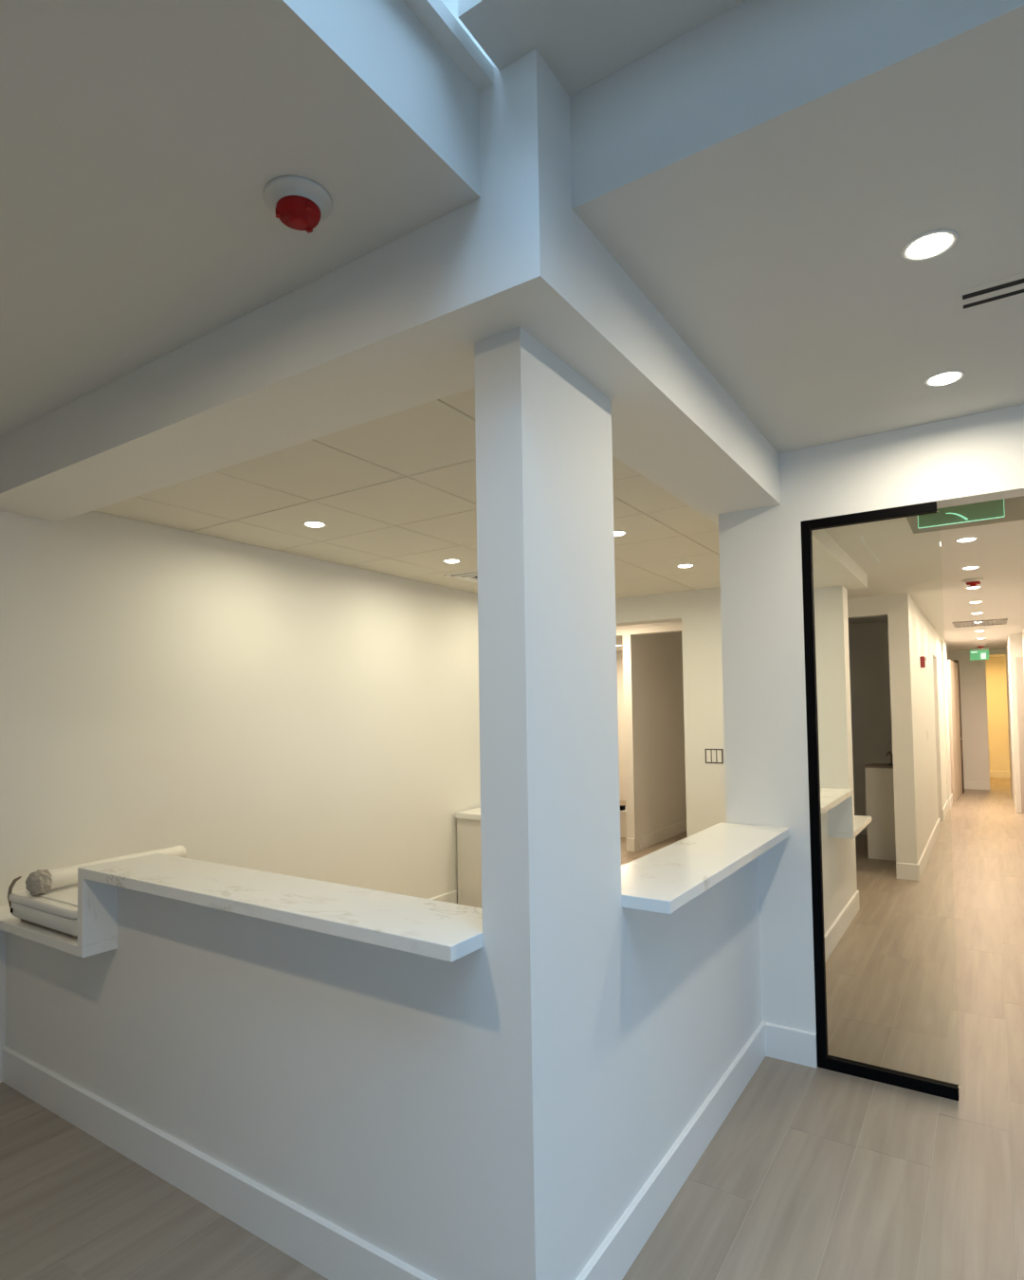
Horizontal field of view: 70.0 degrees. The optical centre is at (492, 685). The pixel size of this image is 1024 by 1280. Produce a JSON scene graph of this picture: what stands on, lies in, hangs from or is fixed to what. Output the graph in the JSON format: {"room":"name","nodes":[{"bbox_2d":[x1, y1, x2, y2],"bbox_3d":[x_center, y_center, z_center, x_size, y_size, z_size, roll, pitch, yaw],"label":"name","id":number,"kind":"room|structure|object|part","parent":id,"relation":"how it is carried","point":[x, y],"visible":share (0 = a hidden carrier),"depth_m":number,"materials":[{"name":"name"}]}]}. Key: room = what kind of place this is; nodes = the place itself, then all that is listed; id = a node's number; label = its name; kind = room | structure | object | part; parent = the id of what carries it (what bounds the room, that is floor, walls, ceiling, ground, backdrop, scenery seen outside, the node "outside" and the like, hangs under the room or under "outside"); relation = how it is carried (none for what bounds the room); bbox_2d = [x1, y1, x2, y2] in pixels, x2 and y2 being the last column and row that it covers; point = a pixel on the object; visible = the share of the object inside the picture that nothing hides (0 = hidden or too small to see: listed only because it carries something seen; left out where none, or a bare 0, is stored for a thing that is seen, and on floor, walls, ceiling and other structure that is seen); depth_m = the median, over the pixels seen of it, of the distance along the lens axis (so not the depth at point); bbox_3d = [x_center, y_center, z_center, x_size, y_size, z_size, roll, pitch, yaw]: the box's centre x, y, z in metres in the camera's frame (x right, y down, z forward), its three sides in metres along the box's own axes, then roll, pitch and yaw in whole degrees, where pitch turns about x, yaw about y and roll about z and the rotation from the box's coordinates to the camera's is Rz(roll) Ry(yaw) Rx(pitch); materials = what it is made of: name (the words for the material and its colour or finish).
{"room":"reception area","nodes":[
{"label":"reception area","id":0,"kind":"room"},
{"bbox_2d":[0,510,480,1047],"bbox_3d":[-2.052,0.244,3.738,0.141,3.100,9.230,-2,-3,34],"label":"wall","id":1,"kind":"structure","parent":0,"point":[230,703],"depth_m":4.31,"materials":[{"name":"paint"}]},
{"bbox_2d":[0,1046,2,1082],"bbox_3d":[-3.385,1.659,1.555,0.016,0.151,4.184,-2,-3,34],"label":"baseboard","id":2,"kind":"structure","parent":1,"relation":"attached to","point":[1,1048],"depth_m":3.28,"materials":[{"name":"white paint"}]},
{"bbox_2d":[429,890,457,903],"bbox_3d":[-1.210,1.744,4.749,0.016,0.151,3.205,-2,-3,34],"label":"baseboard","id":3,"kind":"structure","parent":1,"relation":"attached to","point":[449,897],"depth_m":5.98,"materials":[{"name":"white paint"}]},
{"bbox_2d":[0,0,480,437],"bbox_3d":[-2.321,-1.267,0.824,2.788,0.254,4.045,-2,-3,34],"label":"ceiling","id":4,"kind":"structure","parent":0,"point":[141,141],"depth_m":1.60,"materials":[{"name":"paint"}]},
{"bbox_2d":[263,175,332,233],"bbox_3d":[-0.454,-1.105,1.705,0.156,0.058,0.156,-2,-3,34],"label":"smoke detector","id":5,"kind":"object","parent":4,"relation":"attached to","point":[301,203],"visible":1,"depth_m":1.67,"materials":[{"name":"white plastic"}]},
{"bbox_2d":[4,886,487,1279],"bbox_3d":[-1.072,1.224,2.635,2.654,1.032,0.155,-2,-3,34],"label":"wall","id":6,"kind":"structure","parent":0,"point":[343,1078],"depth_m":2.23,"materials":[{"name":"paint"}]},
{"bbox_2d":[0,904,117,957],"bbox_3d":[-1.723,1.009,3.215,0.940,0.038,0.630,-2,-3,34],"label":"countertop","id":7,"kind":"structure","parent":6,"relation":"on","point":[9,923],"depth_m":2.85,"materials":[{"name":"white stone"}]},
{"bbox_2d":[1,1045,437,1279],"bbox_3d":[-1.055,1.659,2.509,2.795,0.151,0.016,-2,-3,34],"label":"baseboard","id":8,"kind":"structure","parent":6,"relation":"attached to","point":[327,1249],"depth_m":2.40,"materials":[{"name":"white paint"}]},
{"bbox_2d":[0,853,482,962],"bbox_3d":[-1.017,0.836,2.739,2.654,0.328,0.630,-2,-3,34],"label":"countertop","id":9,"kind":"structure","parent":6,"relation":"on","point":[446,931],"depth_m":2.28,"materials":[{"name":"white stone"}]},
{"bbox_2d":[7,876,77,938],"bbox_3d":[-1.681,0.891,3.114,0.583,0.188,0.489,-2,-3,34],"label":"case","id":10,"kind":"object","parent":9,"relation":"on","point":[56,910],"visible":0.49,"depth_m":2.92,"materials":[{"name":"white plastic"}]},
{"bbox_3d":[-1.675,0.885,3.110,0.569,0.033,0.489,-2,-3,34],"label":"lid","id":11,"kind":"part","parent":10,"relation":"part of","materials":[{"name":"white plastic"}]},
{"bbox_3d":[-1.675,0.866,3.111,0.475,0.005,0.395,-2,-3,34],"label":"lid panel","id":12,"kind":"part","parent":10,"relation":"part of","materials":[{"name":"white plastic"}]},
{"bbox_2d":[25,845,186,895],"bbox_3d":[-1.716,0.822,3.301,0.105,0.098,0.734,-2,-2,29],"label":"roll","id":13,"kind":"object","parent":10,"relation":"on","point":[38,882],"visible":0.52,"depth_m":3.08,"materials":[{"name":"white paper"}]},
{"bbox_2d":[0,17,867,589],"bbox_3d":[0.341,-1.154,4.593,2.945,0.714,5.185,-2,-3,34],"label":"beam","id":14,"kind":"structure","parent":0,"point":[394,328],"depth_m":2.13,"materials":[{"name":"paint"}]},
{"bbox_2d":[441,0,457,18],"bbox_3d":[0.978,-1.752,0.115,3.960,0.567,1.765,-2,-3,34],"label":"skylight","id":15,"kind":"structure","parent":0,"point":[451,5],"depth_m":1.77,"materials":[{"name":"glass"}]},
{"bbox_2d":[402,0,493,91],"bbox_3d":[-0.779,-1.441,0.686,0.154,0.039,2.545,-2,-3,34],"label":"trim","id":16,"kind":"structure","parent":15,"relation":"attached to","point":[434,15],"depth_m":1.59,"materials":[{"name":"paint"}]},
{"bbox_2d":[0,777,1023,1279],"bbox_3d":[4.684,1.867,7.560,11.000,0.060,23.200,-2,-3,34],"label":"floor","id":17,"kind":"structure","parent":0,"point":[812,1173],"depth_m":2.68,"materials":[{"name":"beige wood"}]},
{"bbox_2d":[455,807,481,908],"bbox_3d":[0.311,1.454,6.229,0.845,0.795,0.980,-2,-3,34],"label":"base cabinet","id":18,"kind":"object","parent":17,"relation":"on","point":[468,822],"visible":0.16,"depth_m":6.02,"materials":[{"name":"white laminate"}]},
{"bbox_2d":[620,809,626,837],"bbox_3d":[1.767,1.790,9.609,0.600,0.330,0.520,-2,-3,34],"label":"base cabinet","id":19,"kind":"object","parent":17,"relation":"on","point":[623,815],"visible":0.02,"depth_m":9.37,"materials":[{"name":"white laminate"}]},
{"bbox_2d":[620,804,625,810],"bbox_3d":[1.655,1.595,9.509,0.114,0.056,0.104,-2,-3,34],"label":"box","id":20,"kind":"object","parent":19,"relation":"on","point":[622,807],"visible":0.45,"depth_m":9.46,"materials":[{"name":"black metal"}]},
{"bbox_2d":[863,763,895,860],"bbox_3d":[4.279,1.363,7.970,0.322,0.988,0.520,-2,-3,34],"label":"base cabinet","id":21,"kind":"object","parent":17,"relation":"on","point":[879,777],"visible":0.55,"depth_m":7.77,"materials":[{"name":"white laminate"}]},
{"bbox_2d":[885,750,893,765],"bbox_3d":[4.298,0.791,7.926,0.154,0.151,0.069,0,-2,-29],"label":"faucet","id":22,"kind":"object","parent":21,"relation":"on","point":[888,752],"visible":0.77,"depth_m":7.93,"materials":[{"name":"brown"}]},
{"bbox_2d":[474,327,627,1279],"bbox_3d":[0.177,0.405,2.034,0.141,2.586,0.530,-2,-3,34],"label":"wall column","id":23,"kind":"structure","parent":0,"point":[557,1165],"depth_m":1.87,"materials":[{"name":"paint"}]},
{"bbox_2d":[92,387,1023,657],"bbox_3d":[4.034,-0.843,10.320,6.800,0.224,18.090,-2,-3,34],"label":"ceiling","id":24,"kind":"structure","parent":0,"point":[394,494],"depth_m":4.14,"materials":[{"name":"beige"}]},
{"bbox_2d":[302,520,326,527],"bbox_3d":[-0.983,-0.883,4.023,0.130,0.012,0.130,-2,-3,34],"label":"recessed light","id":25,"kind":"object","parent":24,"relation":"in","point":[311,523],"visible":1,"depth_m":4.00,"materials":[{"name":"white plastic"}]},
{"bbox_2d":[442,558,461,563],"bbox_3d":[-0.283,-0.855,5.050,0.130,0.012,0.130,-2,-3,34],"label":"recessed light","id":26,"kind":"object","parent":24,"relation":"in","point":[449,560],"visible":1,"depth_m":5.03,"materials":[{"name":"white plastic"}]},
{"bbox_2d":[443,569,477,583],"bbox_3d":[-0.096,-0.835,5.617,0.400,0.016,0.400,-2,-3,34],"label":"ceiling vent","id":27,"kind":"object","parent":24,"relation":"in","point":[470,576],"visible":0.45,"depth_m":5.57,"materials":[{"name":"white plastic"}]},
{"bbox_2d":[614,530,627,536],"bbox_3d":[0.733,-0.896,4.335,0.130,0.012,0.130,-2,-3,34],"label":"recessed light","id":28,"kind":"object","parent":24,"relation":"in","point":[616,533],"visible":0.63,"depth_m":4.30,"materials":[{"name":"white plastic"}]},
{"bbox_2d":[676,564,694,567],"bbox_3d":[1.405,-0.869,5.340,0.130,0.012,0.130,-2,-3,34],"label":"recessed light","id":29,"kind":"object","parent":24,"relation":"in","point":[679,565],"visible":1,"depth_m":5.32,"materials":[{"name":"white plastic"}]},
{"bbox_2d":[917,498,1005,528],"bbox_3d":[2.177,-0.865,3.410,0.356,0.216,0.070,-2,-3,34],"label":"exit sign","id":30,"kind":"object","parent":24,"relation":"hanging from","point":[991,509],"visible":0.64,"depth_m":3.40,"materials":[{"name":"green plastic"}]},
{"bbox_2d":[954,536,978,542],"bbox_3d":[3.047,-0.933,4.701,0.130,0.012,0.130,-2,-3,34],"label":"recessed light","id":31,"kind":"object","parent":24,"relation":"in","point":[963,539],"visible":1,"depth_m":4.68,"materials":[{"name":"white plastic"}]},
{"bbox_2d":[960,566,980,569],"bbox_3d":[3.703,-0.907,5.663,0.130,0.012,0.130,-2,-3,34],"label":"recessed light","id":32,"kind":"object","parent":24,"relation":"in","point":[967,567],"visible":1,"depth_m":5.64,"materials":[{"name":"white plastic"}]},
{"bbox_2d":[962,577,984,586],"bbox_3d":[4.074,-0.870,6.200,0.156,0.058,0.156,-2,-3,34],"label":"smoke detector","id":33,"kind":"object","parent":24,"relation":"attached to","point":[975,581],"visible":1,"depth_m":6.16,"materials":[{"name":"white plastic"}]},
{"bbox_3d":[4.074,-0.886,6.200,0.156,0.026,0.156,-2,-3,34],"label":"plate","id":34,"kind":"part","parent":33,"relation":"part of","materials":[{"name":"white plastic"}]},
{"bbox_2d":[965,585,981,588],"bbox_3d":[4.356,-0.881,6.623,0.130,0.012,0.130,-2,-3,34],"label":"recessed light","id":35,"kind":"object","parent":24,"relation":"in","point":[974,587],"visible":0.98,"depth_m":6.60,"materials":[{"name":"white plastic"}]},
{"bbox_2d":[969,647,988,660],"bbox_3d":[9.171,-0.585,13.767,0.300,0.220,0.060,-2,-3,34],"label":"exit sign","id":36,"kind":"object","parent":24,"relation":"hanging from","point":[975,653],"visible":1,"depth_m":13.76,"materials":[{"name":"green plastic"}]},
{"bbox_2d":[951,618,1007,627],"bbox_3d":[6.321,-0.804,9.482,0.580,0.015,0.680,-2,-3,34],"label":"ceiling vent","id":37,"kind":"object","parent":24,"relation":"in","point":[990,622],"visible":1,"depth_m":9.46,"materials":[{"name":"grey metal"}]},
{"bbox_2d":[457,0,745,96],"bbox_3d":[0.933,-1.576,-0.380,3.849,0.135,2.703,-2,-3,34],"label":"ceiling","id":38,"kind":"structure","parent":0,"point":[583,43],"depth_m":1.58,"materials":[{"name":"paint"}]},
{"bbox_2d":[616,651,625,801],"bbox_3d":[2.293,0.536,10.688,3.620,2.900,4.480,-2,-3,34],"label":"wall","id":39,"kind":"structure","parent":0,"point":[619,654],"depth_m":13.19,"materials":[{"name":"paint"}]},
{"bbox_2d":[635,631,686,836],"bbox_3d":[2.519,0.502,9.865,0.100,2.900,3.089,-2,-3,34],"label":"wall","id":40,"kind":"structure","parent":0,"point":[659,656],"depth_m":9.15,"materials":[{"name":"paint"}]},
{"bbox_2d":[640,819,686,849],"bbox_3d":[2.587,1.874,9.781,0.016,0.151,3.089,-2,-3,34],"label":"baseboard","id":41,"kind":"structure","parent":40,"relation":"attached to","point":[647,840],"depth_m":9.05,"materials":[{"name":"white paint"}]},
{"bbox_2d":[615,585,857,895],"bbox_3d":[1.695,0.395,6.628,2.795,2.900,0.230,-2,-3,34],"label":"wall","id":42,"kind":"structure","parent":0,"point":[699,611],"depth_m":6.34,"materials":[{"name":"paint"}]},
{"bbox_2d":[704,749,723,763],"bbox_3d":[1.914,0.614,6.327,0.156,0.124,0.010,-2,-3,34],"label":"light switch","id":43,"kind":"object","parent":42,"relation":"attached to","point":[712,756],"visible":1,"depth_m":6.32,"materials":[{"name":"grey plastic"}]},
{"bbox_2d":[621,811,852,1206],"bbox_3d":[1.540,1.235,3.988,0.141,1.032,4.270,-2,-3,34],"label":"wall","id":44,"kind":"structure","parent":0,"point":[691,974],"depth_m":2.64,"materials":[{"name":"paint"}]},
{"bbox_2d":[575,1021,765,1279],"bbox_3d":[0.689,1.636,2.575,0.016,0.151,2.085,-2,-3,34],"label":"baseboard","id":45,"kind":"structure","parent":44,"relation":"attached to","point":[618,1251],"depth_m":2.42,"materials":[{"name":"white paint"}]},
{"bbox_2d":[621,822,790,914],"bbox_3d":[0.813,0.668,2.846,0.324,0.038,1.540,-2,-3,34],"label":"countertop","id":46,"kind":"structure","parent":44,"relation":"on","point":[664,880],"depth_m":2.63,"materials":[{"name":"white stone"}]},
{"bbox_2d":[824,890,859,962],"bbox_3d":[2.148,1.694,4.717,0.016,0.151,2.820,-2,-3,34],"label":"baseboard","id":47,"kind":"structure","parent":44,"relation":"attached to","point":[834,933],"depth_m":5.17,"materials":[{"name":"white paint"}]},
{"bbox_2d":[820,787,871,839],"bbox_3d":[2.057,0.862,4.663,0.324,0.328,2.590,-2,-3,34],"label":"countertop","id":48,"kind":"structure","parent":44,"relation":"on","point":[838,803],"depth_m":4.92,"materials":[{"name":"white stone"}]},
{"bbox_2d":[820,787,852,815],"bbox_3d":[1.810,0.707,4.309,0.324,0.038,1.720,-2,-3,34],"label":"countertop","id":49,"kind":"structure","parent":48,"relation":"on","point":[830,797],"depth_m":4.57,"materials":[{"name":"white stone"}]},
{"bbox_2d":[616,593,918,863],"bbox_3d":[2.026,0.450,8.247,4.727,2.900,0.141,-2,-3,34],"label":"wall","id":50,"kind":"structure","parent":0,"point":[896,607],"depth_m":6.95,"materials":[{"name":"paint"}]},
{"bbox_2d":[625,838,635,851],"bbox_3d":[1.586,1.838,8.415,0.100,0.151,0.016,-2,-3,34],"label":"baseboard","id":51,"kind":"structure","parent":50,"relation":"attached to","point":[630,842],"depth_m":8.40,"materials":[{"name":"white paint"}]},
{"bbox_2d":[896,861,919,880],"bbox_3d":[3.890,1.747,6.848,0.190,0.151,0.016,-2,-3,34],"label":"baseboard","id":52,"kind":"structure","parent":50,"relation":"attached to","point":[904,870],"depth_m":6.84,"materials":[{"name":"white paint"}]},
{"bbox_2d":[569,0,1023,453],"bbox_3d":[3.187,-1.353,0.965,5.850,0.276,2.067,-2,-3,34],"label":"ceiling","id":53,"kind":"structure","parent":0,"point":[763,173],"depth_m":1.73,"materials":[{"name":"paint"}]},
{"bbox_2d":[900,228,958,261],"bbox_3d":[1.140,-1.144,1.909,0.130,0.012,0.130,-2,-3,34],"label":"recessed light","id":54,"kind":"object","parent":53,"relation":"in","point":[932,244],"visible":1,"depth_m":1.90,"materials":[{"name":"white plastic"}]},
{"bbox_2d":[923,369,965,386],"bbox_3d":[1.659,-1.123,2.686,0.130,0.012,0.130,-2,-3,34],"label":"recessed light","id":55,"kind":"object","parent":53,"relation":"in","point":[945,377],"visible":1,"depth_m":2.67,"materials":[{"name":"white plastic"}]},
{"bbox_2d":[953,272,1023,314],"bbox_3d":[1.644,-1.153,2.011,0.630,0.002,0.145,-2,-3,34],"label":"ceiling vent","id":56,"kind":"object","parent":53,"relation":"in","point":[1011,287],"visible":1,"depth_m":2.14,"materials":[{"name":"white plastic"}]},
{"bbox_2d":[706,403,1023,1056],"bbox_3d":[3.680,0.043,1.927,6.207,3.200,0.140,-2,-3,34],"label":"wall","id":57,"kind":"structure","parent":0,"point":[978,457],"depth_m":3.40,"materials":[{"name":"paint"}]},
{"bbox_2d":[764,1022,817,1068],"bbox_3d":[1.369,1.655,3.363,0.222,0.151,0.016,-2,-3,34],"label":"baseboard","id":58,"kind":"structure","parent":57,"relation":"attached to","point":[796,1046],"depth_m":3.35,"materials":[{"name":"white paint"}]},
{"bbox_2d":[800,501,960,1100],"bbox_3d":[1.686,0.474,3.212,0.549,2.491,0.041,-2,-3,34],"label":"glass wall","id":59,"kind":"structure","parent":57,"relation":"attached to","point":[937,1088],"depth_m":3.31,"materials":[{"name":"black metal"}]},
{"bbox_2d":[906,495,1023,533],"bbox_3d":[2.525,-0.923,3.683,0.753,0.092,0.600,-2,-3,34],"label":"trim","id":60,"kind":"structure","parent":57,"relation":"attached to","point":[1014,507],"depth_m":3.85,"materials":[{"name":"grey paint"}]},
{"bbox_2d":[848,621,892,834],"bbox_3d":[4.117,0.442,8.868,1.686,2.900,3.239,-2,-3,34],"label":"wall","id":61,"kind":"structure","parent":0,"point":[871,735],"depth_m":9.30,"materials":[{"name":"paint"}]},
{"bbox_2d":[909,596,951,859],"bbox_3d":[5.797,0.447,9.691,0.166,2.900,6.489,-2,-3,34],"label":"wall","id":62,"kind":"structure","parent":0,"point":[930,767],"depth_m":8.70,"materials":[{"name":"paint"}]},
{"bbox_2d":[920,656,927,667],"bbox_3d":[4.674,-0.252,7.926,0.058,0.120,0.100,-2,-3,34],"label":"fire alarm","id":63,"kind":"object","parent":62,"relation":"attached to","point":[923,659],"visible":1,"depth_m":7.89,"materials":[{"name":"red plastic"}]},
{"bbox_2d":[917,818,940,879],"bbox_3d":[4.917,1.781,8.202,0.016,0.151,3.380,-2,-3,34],"label":"baseboard","id":64,"kind":"structure","parent":62,"relation":"attached to","point":[923,861],"depth_m":7.83,"materials":[{"name":"white paint"}]},
{"bbox_2d":[942,793,952,821],"bbox_3d":[7.032,1.864,11.285,0.041,0.151,2.400,-2,-3,34],"label":"baseboard","id":65,"kind":"structure","parent":62,"relation":"attached to","point":[945,808],"depth_m":11.06,"materials":[{"name":"white paint"}]},
{"bbox_2d":[947,659,964,802],"bbox_3d":[8.234,0.753,12.988,0.115,2.460,1.660,-2,-3,37],"label":"door","id":66,"kind":"structure","parent":62,"relation":"in","point":[953,667],"depth_m":12.78,"materials":[{"name":"beige paint"}]},
{"bbox_3d":[8.662,0.769,13.585,0.080,2.460,0.190,-2,-3,37],"label":"frame","id":67,"kind":"part","parent":66,"relation":"part of","materials":[{"name":"white wood"}]},
{"bbox_2d":[946,648,1005,787],"bbox_3d":[9.411,0.558,14.142,2.300,2.900,0.140,-2,-3,34],"label":"wall","id":68,"kind":"structure","parent":0,"point":[972,673],"depth_m":14.12,"materials":[{"name":"paint"}]},
{"bbox_2d":[950,781,990,789],"bbox_3d":[9.009,1.945,14.284,1.185,0.151,0.016,-2,-3,34],"label":"baseboard","id":69,"kind":"structure","parent":68,"relation":"attached to","point":[974,785],"depth_m":14.06,"materials":[{"name":"white paint"}]},
{"bbox_2d":[985,657,1009,770],"bbox_3d":[10.307,0.590,15.370,2.400,2.900,2.900,-2,-3,34],"label":"wall","id":70,"kind":"structure","parent":0,"point":[996,667],"depth_m":16.30,"materials":[{"name":"paint"}]},
{"bbox_2d":[989,770,1010,778],"bbox_3d":[11.060,1.993,16.395,2.200,0.151,0.016,-2,-3,34],"label":"baseboard","id":71,"kind":"structure","parent":70,"relation":"attached to","point":[993,774],"depth_m":16.23,"materials":[{"name":"white paint"}]},
{"bbox_2d":[1005,633,1023,813],"bbox_3d":[8.980,0.496,12.295,0.458,2.900,3.400,-2,-3,34],"label":"wall","id":72,"kind":"structure","parent":0,"point":[1014,646],"depth_m":11.02,"materials":[{"name":"paint"}]},
{"bbox_2d":[1022,629,1023,673],"bbox_3d":[5.268,0.350,6.846,0.141,2.900,9.790,-2,-3,34],"label":"wall","id":73,"kind":"structure","parent":0,"point":[1023,630],"depth_m":10.74,"materials":[{"name":"paint"}]},
{"bbox_2d":[1015,657,1023,813],"bbox_3d":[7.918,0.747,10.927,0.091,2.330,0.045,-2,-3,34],"label":"door","id":74,"kind":"structure","parent":73,"relation":"in","point":[1018,660],"depth_m":10.92,"materials":[{"name":"grey paint"}]}
]}

